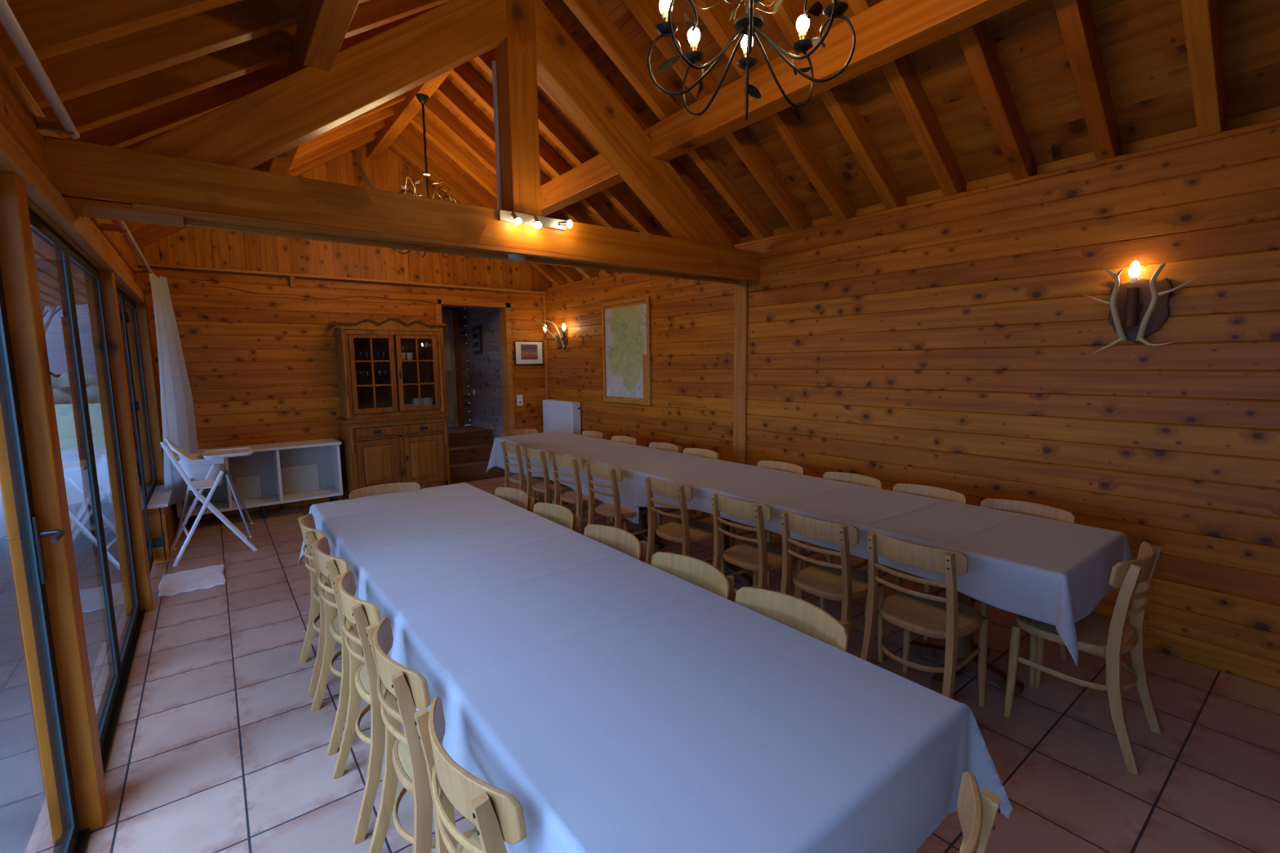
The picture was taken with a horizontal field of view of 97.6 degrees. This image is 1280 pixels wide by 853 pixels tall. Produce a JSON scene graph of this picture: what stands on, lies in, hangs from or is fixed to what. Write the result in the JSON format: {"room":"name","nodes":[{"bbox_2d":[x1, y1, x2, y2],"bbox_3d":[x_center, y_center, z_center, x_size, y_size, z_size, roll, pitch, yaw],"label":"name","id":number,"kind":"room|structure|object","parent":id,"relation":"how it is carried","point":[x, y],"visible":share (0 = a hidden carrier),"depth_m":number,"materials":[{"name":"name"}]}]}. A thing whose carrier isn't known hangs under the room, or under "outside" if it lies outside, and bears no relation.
{"room":"dining hall","nodes":[
{"label":"dining hall","id":0,"kind":"room"},
{"bbox_2d":[0,46,140,288],"bbox_3d":[-1.911,-1.029,1.458,0.200,0.360,10.000,-6,8,-37],"label":"wall","id":1,"kind":"structure","parent":0,"point":[19,110],"depth_m":2.10,"materials":[{"name":"brown wood"}]},
{"bbox_2d":[0,0,79,139],"bbox_3d":[-1.965,-1.155,1.768,0.108,0.040,1.375,-6,8,-37],"label":"curtain rod","id":2,"kind":"object","parent":1,"relation":"attached to","point":[8,20],"visible":1,"depth_m":1.84,"materials":[{"name":"beige metal"}]},
{"bbox_2d":[31,231,58,306],"bbox_3d":[-5.491,-0.955,3.263,3.352,0.408,7.000,-6,8,-37],"label":"porch roof","id":3,"kind":"structure","parent":1,"relation":"attached to","point":[42,253],"depth_m":4.58,"materials":[{"name":"brown wood"}]},
{"bbox_2d":[0,266,90,852],"bbox_3d":[-1.297,0.363,0.976,0.127,2.309,2.100,-6,8,-37],"label":"door frame","id":4,"kind":"structure","parent":1,"relation":"in","point":[72,840],"depth_m":1.78,"materials":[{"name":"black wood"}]},
{"bbox_2d":[26,196,145,775],"bbox_3d":[-2.669,0.180,2.711,0.080,2.309,2.100,-6,8,-37],"label":"sliding glass door","id":5,"kind":"structure","parent":1,"relation":"in","point":[117,616],"depth_m":2.80,"materials":[{"name":"black"}]},
{"bbox_2d":[100,220,153,273],"bbox_3d":[-3.627,-1.294,3.940,0.124,0.040,3.550,-6,8,-37],"label":"curtain rod","id":6,"kind":"object","parent":1,"relation":"attached to","point":[122,227],"visible":0.58,"depth_m":3.74,"materials":[{"name":"beige wood"}]},
{"bbox_2d":[149,273,199,505],"bbox_3d":[-4.419,-0.349,5.300,0.059,2.111,0.656,-3,7,-15],"label":"curtain","id":7,"kind":"object","parent":6,"relation":"hanging from","point":[178,417],"visible":0.84,"depth_m":5.26,"materials":[{"name":"grey fabric"}]},
{"bbox_2d":[115,280,153,573],"bbox_3d":[-3.710,0.024,4.053,0.078,2.279,1.070,-6,8,-37],"label":"window","id":8,"kind":"structure","parent":1,"relation":"in","point":[118,288],"depth_m":4.36,"materials":[{"name":"black"}]},
{"bbox_2d":[43,0,759,284],"bbox_3d":[-0.795,-1.975,3.630,4.449,1.730,0.275,-6,8,-37],"label":"roof truss","id":9,"kind":"object","parent":1,"relation":"attached to","point":[197,173],"visible":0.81,"depth_m":3.20,"materials":[{"name":"brown wood"}]},
{"bbox_2d":[259,0,359,174],"bbox_3d":[-1.030,-1.870,2.051,0.125,0.230,10.000,-6,8,-37],"label":"purlin","id":10,"kind":"object","parent":9,"relation":"on","point":[322,29],"visible":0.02,"depth_m":2.68,"materials":[{"name":"brown wood"}]},
{"bbox_2d":[365,68,453,160],"bbox_3d":[-0.111,-2.834,2.661,0.120,0.200,10.000,-6,8,-37],"label":"ridge beam","id":11,"kind":"structure","parent":9,"relation":"on","point":[406,110],"depth_m":5.54,"materials":[{"name":"brown wood"}]},
{"bbox_2d":[394,93,456,257],"bbox_3d":[-1.958,-2.303,5.144,0.722,1.376,0.722,3,8,32],"label":"chandelier","id":12,"kind":"object","parent":11,"relation":"hanging from","point":[423,99],"visible":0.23,"depth_m":5.10,"materials":[{"name":"black metal"}]},
{"bbox_2d":[647,0,856,120],"bbox_3d":[0.406,-1.979,2.073,0.722,1.376,0.722,-2,7,-13],"label":"chandelier","id":13,"kind":"object","parent":11,"relation":"hanging from","point":[747,24],"visible":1,"depth_m":2.16,"materials":[{"name":"black metal"}]},
{"bbox_2d":[498,209,572,230],"bbox_3d":[-0.654,-1.310,3.580,0.484,0.091,0.101,-6,8,-37],"label":"bar","id":14,"kind":"object","parent":9,"relation":"attached to","point":[537,221],"visible":1,"depth_m":3.57,"materials":[{"name":"silver metal"}]},
{"bbox_2d":[540,0,1027,216],"bbox_3d":[0.777,-2.054,3.430,0.150,0.230,10.000,-6,8,-37],"label":"purlin","id":15,"kind":"object","parent":9,"relation":"on","point":[887,31],"visible":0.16,"depth_m":3.18,"materials":[{"name":"brown wood"}]},
{"bbox_2d":[145,293,177,563],"bbox_3d":[-4.470,-0.070,5.035,0.238,2.300,1.400,-6,8,-37],"label":"wall","id":16,"kind":"structure","parent":0,"point":[162,522],"depth_m":4.67,"materials":[{"name":"brown wood"}]},
{"bbox_2d":[0,122,148,305],"bbox_3d":[-1.809,-0.806,1.560,0.050,0.090,10.000,-6,8,-37],"label":"wooden beam","id":17,"kind":"structure","parent":16,"relation":"attached to","point":[13,158],"depth_m":2.17,"materials":[{"name":"brown wood"}]},
{"bbox_2d":[121,290,172,509],"bbox_3d":[-4.345,-0.288,4.931,0.185,1.844,1.120,-6,8,-37],"label":"window","id":18,"kind":"structure","parent":16,"relation":"in","point":[156,496],"depth_m":4.86,"materials":[{"name":"black"}]},
{"bbox_2d":[134,292,164,485],"bbox_3d":[-4.642,-0.341,5.292,0.100,1.817,0.070,-6,8,-37],"label":"wooden post","id":19,"kind":"object","parent":18,"relation":"on","point":[140,308],"visible":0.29,"depth_m":5.28,"materials":[{"name":"brown wood"}]},
{"bbox_2d":[133,144,551,523],"bbox_3d":[-3.195,-1.328,6.904,5.000,4.334,0.200,-6,8,-37],"label":"wall","id":20,"kind":"structure","parent":0,"point":[261,368],"depth_m":6.29,"materials":[{"name":"brown wood"}]},
{"bbox_2d":[204,283,437,303],"bbox_3d":[-3.539,-1.522,6.476,2.370,0.093,0.021,-6,8,-37],"label":"trim","id":21,"kind":"structure","parent":20,"relation":"attached to","point":[322,294],"depth_m":6.37,"materials":[{"name":"brown wood"}]},
{"bbox_2d":[136,262,546,293],"bbox_3d":[-3.132,-1.685,6.731,4.450,0.142,0.090,-6,8,-37],"label":"trim","id":22,"kind":"structure","parent":20,"relation":"attached to","point":[292,276],"depth_m":6.30,"materials":[{"name":"brown wood"}]},
{"bbox_2d":[435,298,516,483],"bbox_3d":[-2.265,-0.478,7.707,1.030,2.436,0.230,-6,8,-37],"label":"trim","id":23,"kind":"structure","parent":20,"relation":"attached to","point":[504,313],"depth_m":7.84,"materials":[{"name":"brown wood"}]},
{"bbox_2d":[514,340,543,364],"bbox_3d":[-1.591,-1.055,8.029,0.444,0.340,0.024,-6,8,-37],"label":"framed picture","id":24,"kind":"object","parent":20,"relation":"attached to","point":[526,353],"visible":1,"depth_m":8.01,"materials":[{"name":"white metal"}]},
{"bbox_2d":[441,306,503,443],"bbox_3d":[-3.222,-0.632,8.003,2.175,2.700,1.450,-6,8,-37],"label":"wall","id":25,"kind":"structure","parent":0,"point":[484,409],"depth_m":8.65,"materials":[{"name":"black stone"}]},
{"bbox_2d":[441,309,458,426],"bbox_3d":[-3.107,-0.911,8.877,0.360,1.850,0.048,-6,8,-37],"label":"door","id":26,"kind":"structure","parent":25,"relation":"in","point":[447,315],"depth_m":8.91,"materials":[{"name":"brown wood"}]},
{"bbox_2d":[452,306,464,426],"bbox_3d":[-2.921,-0.954,9.008,0.080,1.900,0.060,-6,8,-37],"label":"trim","id":27,"kind":"structure","parent":25,"relation":"attached to","point":[455,309],"depth_m":8.98,"materials":[{"name":"brown wood"}]},
{"bbox_2d":[448,425,505,484],"bbox_3d":[-3.131,0.447,8.028,2.075,0.648,1.601,-6,8,-37],"label":"steps","id":28,"kind":"structure","parent":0,"point":[470,446],"depth_m":8.07,"materials":[{"name":"brown wood"}]},
{"bbox_2d":[25,475,1279,852],"bbox_3d":[0.015,1.294,3.079,4.760,0.080,10.220,-6,8,-37],"label":"floor","id":29,"kind":"structure","parent":0,"point":[219,745],"depth_m":2.37,"materials":[{"name":"tile"}]},
{"bbox_2d":[0,170,108,845],"bbox_3d":[-1.983,0.266,1.843,0.125,2.300,0.120,-6,8,-37],"label":"wooden post","id":30,"kind":"object","parent":29,"relation":"on","point":[17,259],"visible":0.6,"depth_m":1.82,"materials":[{"name":"brown wood"}]},
{"bbox_2d":[98,270,153,612],"bbox_3d":[-3.337,0.082,3.593,0.125,2.300,0.120,-6,8,-37],"label":"wooden post","id":31,"kind":"object","parent":29,"relation":"on","point":[107,278],"visible":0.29,"depth_m":3.57,"materials":[{"name":"brown wood"}]},
{"bbox_2d":[157,564,226,598],"bbox_3d":[-3.381,1.158,4.236,0.396,0.018,0.538,-6,8,-37],"label":"bath mat","id":32,"kind":"object","parent":29,"relation":"on","point":[190,580],"visible":1,"depth_m":4.20,"materials":[{"name":"white fabric"}]},
{"bbox_2d":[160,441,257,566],"bbox_3d":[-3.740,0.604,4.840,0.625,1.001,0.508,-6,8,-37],"label":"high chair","id":33,"kind":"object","parent":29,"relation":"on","point":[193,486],"visible":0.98,"depth_m":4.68,"materials":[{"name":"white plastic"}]},
{"bbox_2d":[164,436,253,551],"bbox_3d":[-4.037,0.556,5.296,0.661,0.985,0.570,-6,8,-37],"label":"high chair","id":34,"kind":"object","parent":29,"relation":"on","point":[197,467],"visible":0.81,"depth_m":5.17,"materials":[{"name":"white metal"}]},
{"bbox_2d":[203,447,253,458],"bbox_3d":[-3.923,0.250,5.339,0.380,0.030,0.460,-6,8,-37],"label":"tray","id":35,"kind":"object","parent":34,"relation":"on","point":[238,451],"depth_m":5.32,"materials":[{"name":"white plastic"}]},
{"bbox_2d":[176,438,342,530],"bbox_3d":[-4.057,0.588,6.030,1.490,0.752,0.436,-6,8,-37],"label":"shelf unit","id":36,"kind":"object","parent":29,"relation":"on","point":[266,460],"visible":0.7,"depth_m":6.17,"materials":[{"name":"white laminate"}]},
{"bbox_2d":[280,463,319,493],"bbox_3d":[-3.889,0.598,6.400,0.380,0.298,0.010,-6,8,-37],"label":"leaning board","id":37,"kind":"object","parent":36,"relation":"in","point":[303,477],"visible":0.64,"depth_m":6.40,"materials":[{"name":"beige wood"}]},
{"bbox_2d":[297,513,337,697],"bbox_3d":[-1.543,0.878,2.972,0.484,0.824,0.430,-6,8,-36],"label":"dining chair","id":38,"kind":"object","parent":29,"relation":"on","point":[307,524],"visible":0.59,"depth_m":2.80,"materials":[{"name":"brown wood"}]},
{"bbox_2d":[311,537,350,755],"bbox_3d":[-1.231,0.920,2.569,0.484,0.824,0.430,-6,8,-39],"label":"dining chair","id":39,"kind":"object","parent":29,"relation":"on","point":[329,566],"visible":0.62,"depth_m":2.38,"materials":[{"name":"brown wood"}]},
{"bbox_2d":[333,570,385,844],"bbox_3d":[-0.896,0.966,2.136,0.484,0.824,0.430,-6,8,-37],"label":"dining chair","id":40,"kind":"object","parent":29,"relation":"on","point":[358,615],"visible":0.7,"depth_m":1.91,"materials":[{"name":"brown wood"}]},
{"bbox_2d":[349,482,420,499],"bbox_3d":[-1.574,0.806,3.592,0.430,0.824,0.484,-6,8,-37],"label":"dining chair","id":41,"kind":"object","parent":29,"relation":"on","point":[388,488],"visible":0.16,"depth_m":3.69,"materials":[{"name":"brown wood"}]},
{"bbox_2d":[328,315,450,500],"bbox_3d":[-2.953,-0.219,6.725,1.190,2.166,0.554,-6,8,-37],"label":"hutch","id":42,"kind":"object","parent":29,"relation":"on","point":[382,442],"visible":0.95,"depth_m":6.61,"materials":[{"name":"brown wood"}]},
{"bbox_2d":[365,617,474,852],"bbox_3d":[-0.574,1.010,1.720,0.484,0.824,0.430,-5,8,-35],"label":"dining chair","id":43,"kind":"object","parent":29,"relation":"on","point":[402,689],"visible":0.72,"depth_m":1.53,"materials":[{"name":"brown wood"}]},
{"bbox_2d":[413,696,526,852],"bbox_3d":[-0.255,1.053,1.308,0.484,0.824,0.430,-6,8,-38],"label":"dining chair","id":44,"kind":"object","parent":29,"relation":"on","point":[497,815],"visible":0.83,"depth_m":1.10,"materials":[{"name":"brown wood"}]},
{"bbox_2d":[494,487,534,512],"bbox_3d":[-0.880,0.819,3.403,0.484,0.824,0.430,-6,8,-38],"label":"dining chair","id":45,"kind":"object","parent":29,"relation":"on","point":[518,497],"visible":0.23,"depth_m":3.49,"materials":[{"name":"brown wood"}]},
{"bbox_2d":[500,440,554,503],"bbox_3d":[-1.156,0.554,5.725,0.484,0.824,0.430,-6,8,-36],"label":"dining chair","id":46,"kind":"object","parent":29,"relation":"on","point":[517,449],"visible":0.67,"depth_m":5.58,"materials":[{"name":"brown wood"}]},
{"bbox_2d":[523,445,582,531],"bbox_3d":[-0.845,0.596,5.322,0.484,0.824,0.430,-6,8,-37],"label":"dining chair","id":47,"kind":"object","parent":29,"relation":"on","point":[547,486],"visible":0.72,"depth_m":5.18,"materials":[{"name":"brown wood"}]},
{"bbox_2d":[533,502,580,533],"bbox_3d":[-0.562,0.862,2.992,0.484,0.824,0.430,-6,8,-36],"label":"dining chair","id":48,"kind":"object","parent":29,"relation":"on","point":[563,516],"visible":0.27,"depth_m":3.08,"materials":[{"name":"brown wood"}]},
{"bbox_2d":[550,453,614,533],"bbox_3d":[-0.514,0.641,4.895,0.484,0.824,0.430,-6,9,-39],"label":"dining chair","id":49,"kind":"object","parent":29,"relation":"on","point":[576,497],"visible":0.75,"depth_m":4.73,"materials":[{"name":"brown wood"}]},
{"bbox_2d":[534,480,664,550],"bbox_3d":[-0.491,0.584,5.629,0.803,0.758,2.653,-6,8,-37],"label":"dining table","id":50,"kind":"object","parent":29,"relation":"on","point":[642,525],"visible":0.2,"depth_m":4.96,"materials":[{"name":"brown wood"}]},
{"bbox_2d":[485,431,710,524],"bbox_3d":[-0.518,0.406,5.632,1.034,0.422,2.784,-6,8,-37],"label":"tablecloth","id":51,"kind":"object","parent":50,"relation":"on","point":[629,458],"visible":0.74,"depth_m":5.20,"materials":[{"name":"white fabric"}]},
{"bbox_2d":[584,524,647,562],"bbox_3d":[-0.222,0.909,2.552,0.484,0.824,0.430,-6,8,-38],"label":"dining chair","id":52,"kind":"object","parent":29,"relation":"on","point":[622,540],"visible":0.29,"depth_m":2.63,"materials":[{"name":"brown wood"}]},
{"bbox_2d":[584,461,654,555],"bbox_3d":[-0.173,0.688,4.455,0.484,0.824,0.430,-6,8,-38],"label":"dining chair","id":53,"kind":"object","parent":29,"relation":"on","point":[615,475],"visible":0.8,"depth_m":4.32,"materials":[{"name":"brown wood"}]},
{"bbox_2d":[644,475,724,574],"bbox_3d":[0.296,0.751,3.848,0.484,0.824,0.430,-6,8,-37],"label":"dining chair","id":54,"kind":"object","parent":29,"relation":"on","point":[686,531],"visible":0.8,"depth_m":3.76,"materials":[{"name":"brown wood"}]},
{"bbox_2d":[651,551,734,600],"bbox_3d":[0.096,0.952,2.141,0.484,0.824,0.430,-6,8,-37],"label":"dining chair","id":55,"kind":"object","parent":29,"relation":"on","point":[700,573],"visible":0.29,"depth_m":2.21,"materials":[{"name":"brown wood"}]},
{"bbox_2d":[711,492,803,599],"bbox_3d":[0.686,0.805,3.345,0.484,0.824,0.430,-6,8,-36],"label":"dining chair","id":56,"kind":"object","parent":29,"relation":"on","point":[758,556],"visible":0.78,"depth_m":3.24,"materials":[{"name":"brown wood"}]},
{"bbox_2d":[730,460,808,586],"bbox_3d":[0.972,0.699,4.226,0.484,0.824,0.430,-6,8,-37],"label":"dining chair","id":57,"kind":"object","parent":29,"relation":"on","point":[777,465],"visible":0.27,"depth_m":4.24,"materials":[{"name":"brown wood"}]},
{"bbox_2d":[735,586,849,652],"bbox_3d":[0.383,0.991,1.771,0.484,0.824,0.430,-6,8,-37],"label":"dining chair","id":58,"kind":"object","parent":29,"relation":"on","point":[804,616],"visible":0.23,"depth_m":1.84,"materials":[{"name":"brown wood"}]},
{"bbox_2d":[780,509,884,662],"bbox_3d":[0.998,0.847,2.942,0.484,0.824,0.430,-6,8,-38],"label":"dining chair","id":59,"kind":"object","parent":29,"relation":"on","point":[824,580],"visible":0.76,"depth_m":2.84,"materials":[{"name":"brown wood"}]},
{"bbox_2d":[794,471,882,596],"bbox_3d":[1.337,0.749,3.753,0.484,0.824,0.430,-6,8,-37],"label":"dining chair","id":60,"kind":"object","parent":29,"relation":"on","point":[849,477],"visible":0.27,"depth_m":3.81,"materials":[{"name":"brown wood"}]},
{"bbox_2d":[700,517,1023,694],"bbox_3d":[1.143,0.807,3.517,0.803,0.758,2.673,-6,8,-37],"label":"dining table","id":61,"kind":"object","parent":29,"relation":"on","point":[966,646],"visible":0.24,"depth_m":2.84,"materials":[{"name":"brown wood"}]},
{"bbox_2d":[633,457,1137,666],"bbox_3d":[1.150,0.577,3.477,0.976,0.324,2.824,-6,8,-37],"label":"tablecloth","id":62,"kind":"object","parent":61,"relation":"on","point":[1054,572],"visible":0.87,"depth_m":2.73,"materials":[{"name":"white fabric"}]},
{"bbox_2d":[863,483,966,643],"bbox_3d":[1.649,0.791,3.352,0.484,0.824,0.430,-6,8,-37],"label":"dining chair","id":63,"kind":"object","parent":29,"relation":"on","point":[930,491],"visible":0.19,"depth_m":3.40,"materials":[{"name":"brown wood"}]},
{"bbox_2d":[860,529,988,706],"bbox_3d":[1.296,0.888,2.556,0.484,0.824,0.430,-6,8,-37],"label":"dining chair","id":64,"kind":"object","parent":29,"relation":"on","point":[922,613],"visible":0.98,"depth_m":2.47,"materials":[{"name":"brown wood"}]},
{"bbox_2d":[957,771,1001,852],"bbox_3d":[0.401,1.071,1.078,0.430,0.824,0.484,-7,9,-42],"label":"dining chair","id":65,"kind":"object","parent":29,"relation":"on","point":[978,812],"visible":0.98,"depth_m":1.02,"materials":[{"name":"brown wood"}]},
{"bbox_2d":[974,497,1075,688],"bbox_3d":[1.960,0.833,2.950,0.484,0.824,0.430,-6,8,-37],"label":"dining chair","id":66,"kind":"object","parent":29,"relation":"on","point":[1025,508],"visible":0.23,"depth_m":2.97,"materials":[{"name":"brown wood"}]},
{"bbox_2d":[1004,541,1162,774],"bbox_3d":[1.914,0.897,2.408,0.430,0.824,0.484,-6,8,-37],"label":"dining chair","id":67,"kind":"object","parent":29,"relation":"on","point":[1106,637],"visible":0.85,"depth_m":2.31,"materials":[{"name":"brown wood"}]},
{"bbox_2d":[388,0,1279,284],"bbox_3d":[0.868,-2.347,3.470,2.450,1.710,10.200,-6,8,-37],"label":"ceiling","id":68,"kind":"structure","parent":0,"point":[1142,42],"depth_m":3.22,"materials":[{"name":"brown wood"}]},
{"bbox_2d":[390,135,567,286],"bbox_3d":[-1.921,-2.611,7.088,2.470,1.723,0.080,-6,8,-37],"label":"rafter","id":69,"kind":"object","parent":68,"relation":"attached to","point":[402,147],"visible":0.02,"depth_m":6.68,"materials":[{"name":"brown wood"}]},
{"bbox_2d":[399,123,582,282],"bbox_3d":[-1.677,-2.578,6.773,2.470,1.723,0.080,-6,8,-37],"label":"rafter","id":70,"kind":"object","parent":68,"relation":"attached to","point":[410,134],"visible":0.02,"depth_m":6.38,"materials":[{"name":"brown wood"}]},
{"bbox_2d":[409,109,599,279],"bbox_3d":[-1.433,-2.544,6.458,2.470,1.723,0.080,-6,8,-37],"label":"rafter","id":71,"kind":"object","parent":68,"relation":"attached to","point":[433,132],"visible":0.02,"depth_m":6.00,"materials":[{"name":"brown wood"}]},
{"bbox_2d":[435,77,597,225],"bbox_3d":[-0.945,-2.478,5.827,2.470,1.723,0.080,-6,8,-37],"label":"rafter","id":72,"kind":"object","parent":68,"relation":"attached to","point":[446,91],"visible":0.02,"depth_m":5.29,"materials":[{"name":"brown wood"}]},
{"bbox_2d":[423,94,616,275],"bbox_3d":[-1.189,-2.511,6.143,2.470,1.723,0.080,-6,8,-37],"label":"rafter","id":73,"kind":"object","parent":68,"relation":"attached to","point":[433,107],"visible":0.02,"depth_m":5.61,"materials":[{"name":"brown wood"}]},
{"bbox_2d":[449,62,631,231],"bbox_3d":[-0.701,-2.445,5.512,2.470,1.723,0.080,-6,8,-37],"label":"rafter","id":74,"kind":"object","parent":68,"relation":"attached to","point":[464,73],"visible":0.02,"depth_m":5.31,"materials":[{"name":"brown wood"}]},
{"bbox_2d":[473,49,668,236],"bbox_3d":[-0.457,-2.411,5.197,2.470,1.723,0.080,-6,8,-37],"label":"rafter","id":75,"kind":"object","parent":68,"relation":"attached to","point":[549,124],"visible":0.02,"depth_m":5.07,"materials":[{"name":"brown wood"}]},
{"bbox_2d":[546,7,739,244],"bbox_3d":[0.031,-2.345,4.567,2.470,1.723,0.080,-6,8,-37],"label":"rafter","id":76,"kind":"object","parent":68,"relation":"attached to","point":[725,227],"visible":0.02,"depth_m":4.87,"materials":[{"name":"brown wood"}]},
{"bbox_2d":[563,0,773,239],"bbox_3d":[0.275,-2.312,4.251,2.470,1.723,0.080,-6,8,-37],"label":"rafter","id":77,"kind":"object","parent":68,"relation":"attached to","point":[589,13],"visible":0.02,"depth_m":4.07,"materials":[{"name":"brown wood"}]},
{"bbox_2d":[622,0,812,231],"bbox_3d":[0.519,-2.278,3.936,2.470,1.723,0.080,-6,8,-37],"label":"rafter","id":78,"kind":"object","parent":68,"relation":"attached to","point":[647,13],"visible":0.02,"depth_m":4.09,"materials":[{"name":"brown wood"}]},
{"bbox_2d":[692,0,856,221],"bbox_3d":[0.763,-2.245,3.621,2.470,1.723,0.080,-6,8,-37],"label":"rafter","id":79,"kind":"object","parent":68,"relation":"attached to","point":[716,18],"visible":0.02,"depth_m":3.84,"materials":[{"name":"brown wood"}]},
{"bbox_2d":[763,0,906,209],"bbox_3d":[1.007,-2.212,3.306,2.470,1.723,0.080,-6,8,-37],"label":"rafter","id":80,"kind":"object","parent":68,"relation":"attached to","point":[837,100],"visible":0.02,"depth_m":3.59,"materials":[{"name":"brown wood"}]},
{"bbox_2d":[847,0,966,195],"bbox_3d":[1.251,-2.179,2.990,2.470,1.723,0.080,-6,8,-37],"label":"rafter","id":81,"kind":"object","parent":68,"relation":"attached to","point":[900,74],"visible":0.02,"depth_m":3.33,"materials":[{"name":"brown wood"}]},
{"bbox_2d":[955,19,1037,180],"bbox_3d":[1.495,-2.145,2.675,2.470,1.723,0.080,-6,8,-37],"label":"rafter","id":82,"kind":"object","parent":68,"relation":"attached to","point":[976,42],"visible":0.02,"depth_m":3.03,"materials":[{"name":"brown wood"}]},
{"bbox_2d":[1053,0,1122,160],"bbox_3d":[1.739,-2.112,2.360,2.470,1.723,0.080,-6,8,-37],"label":"rafter","id":83,"kind":"object","parent":68,"relation":"attached to","point":[1075,17],"visible":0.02,"depth_m":2.74,"materials":[{"name":"brown wood"}]},
{"bbox_2d":[1180,0,1227,137],"bbox_3d":[1.982,-2.079,2.045,2.470,1.723,0.080,-6,8,-37],"label":"rafter","id":84,"kind":"object","parent":68,"relation":"attached to","point":[1200,17],"visible":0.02,"depth_m":2.50,"materials":[{"name":"brown wood"}]},
{"bbox_2d":[543,118,1279,688],"bbox_3d":[1.743,-0.259,4.380,0.200,2.660,10.020,-6,8,-37],"label":"wall","id":85,"kind":"structure","parent":0,"point":[950,342],"depth_m":3.32,"materials":[{"name":"brown wood"}]},
{"bbox_2d":[542,399,581,435],"bbox_3d":[-1.092,0.176,7.845,0.130,1.074,0.852,-6,8,-37],"label":"radiator","id":86,"kind":"object","parent":85,"relation":"attached to","point":[561,415],"visible":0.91,"depth_m":7.67,"materials":[{"name":"white metal"}]},
{"bbox_2d":[601,295,651,404],"bbox_3d":[-0.172,-0.879,6.614,0.028,1.210,0.940,-6,8,-37],"label":"framed map","id":87,"kind":"object","parent":85,"relation":"attached to","point":[625,323],"visible":1,"depth_m":6.58,"materials":[{"name":"paper"}]},
{"bbox_2d":[733,280,747,526],"bbox_3d":[0.940,-0.178,5.257,0.024,2.320,0.150,-6,8,-37],"label":"trim","id":88,"kind":"structure","parent":85,"relation":"attached to","point":[740,290],"depth_m":5.21,"materials":[{"name":"brown wood"}]},
{"bbox_2d":[551,106,1279,287],"bbox_3d":[1.778,-1.604,4.253,0.060,0.260,10.000,-6,8,-37],"label":"trim","id":89,"kind":"structure","parent":85,"relation":"attached to","point":[1273,113],"depth_m":3.25,"materials":[{"name":"brown wood"}]},
{"bbox_2d":[1082,260,1197,352],"bbox_3d":[2.600,-0.628,2.930,0.130,0.478,0.452,-6,8,-37],"label":"wall lamp","id":90,"kind":"object","parent":85,"relation":"attached to","point":[1140,308],"visible":1,"depth_m":2.94,"materials":[{"name":"brown"}]},
{"bbox_3d":[-1.073,-2.150,1.988,2.450,1.710,10.200,-6,8,-37],"label":"ceiling","id":91,"kind":"structure","parent":0,"visible":0},
{"bbox_2d":[0,0,242,67],"bbox_3d":[-1.423,-2.081,2.455,2.470,1.723,0.080,-6,8,-37],"label":"rafter","id":92,"kind":"object","parent":91,"relation":"attached to","point":[52,28],"visible":1,"depth_m":2.02,"materials":[{"name":"brown wood"}]},
{"bbox_2d":[14,0,368,109],"bbox_3d":[-1.667,-2.114,2.770,2.470,1.723,0.080,-6,8,-37],"label":"rafter","id":93,"kind":"object","parent":91,"relation":"attached to","point":[73,74],"visible":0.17,"depth_m":2.44,"materials":[{"name":"brown wood"}]},
{"bbox_2d":[40,0,450,138],"bbox_3d":[-1.911,-2.147,3.085,2.470,1.723,0.080,-6,8,-37],"label":"rafter","id":94,"kind":"object","parent":91,"relation":"attached to","point":[100,108],"visible":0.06,"depth_m":2.84,"materials":[{"name":"brown wood"}]},
{"bbox_2d":[127,132,375,252],"bbox_3d":[-3.862,-2.413,5.607,2.470,1.723,0.080,-6,8,-37],"label":"rafter","id":95,"kind":"object","parent":91,"relation":"attached to","point":[168,230],"visible":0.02,"depth_m":5.84,"materials":[{"name":"brown wood"}]},
{"bbox_2d":[122,119,384,244],"bbox_3d":[-3.618,-2.380,5.292,2.470,1.723,0.080,-6,8,-37],"label":"rafter","id":96,"kind":"object","parent":91,"relation":"attached to","point":[149,228],"visible":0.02,"depth_m":5.56,"materials":[{"name":"brown wood"}]},
{"bbox_2d":[66,1,447,147],"bbox_3d":[-2.155,-2.180,3.400,2.470,1.723,0.080,-6,8,-37],"label":"rafter","id":97,"kind":"object","parent":91,"relation":"attached to","point":[127,131],"visible":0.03,"depth_m":3.12,"materials":[{"name":"brown wood"}]},
{"bbox_2d":[120,104,395,235],"bbox_3d":[-3.374,-2.347,4.976,2.470,1.723,0.080,-6,8,-37],"label":"rafter","id":98,"kind":"object","parent":91,"relation":"attached to","point":[347,130],"visible":0.02,"depth_m":5.28,"materials":[{"name":"brown wood"}]},
{"bbox_3d":[-0.598,0.956,2.433,0.918,0.758,3.303,-6,8,-37],"label":"dining table","id":99,"kind":"object","parent":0,"visible":0},
{"bbox_2d":[297,482,1012,852],"bbox_3d":[-0.559,0.773,2.440,1.238,0.421,3.517,-6,8,-37],"label":"tablecloth","id":100,"kind":"object","parent":99,"relation":"on","point":[626,704],"visible":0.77,"depth_m":1.41,"materials":[{"name":"white fabric"}]},
{"label":"outside","id":101,"kind":"structure","parent":0,"visible":0},
{"bbox_2d":[54,394,470,450],"bbox_3d":[0.025,1.862,0.216,120.000,0.250,120.000,-6,8,-37],"label":"ground","id":102,"kind":"structure","parent":101,"point":[64,412],"depth_m":17.23,"materials":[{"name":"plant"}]},
{"bbox_2d":[0,449,95,852],"bbox_3d":[-6.811,1.633,1.246,8.450,0.090,22.000,-6,8,-37],"label":"terrace","id":103,"kind":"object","parent":102,"relation":"on","point":[23,796],"depth_m":2.85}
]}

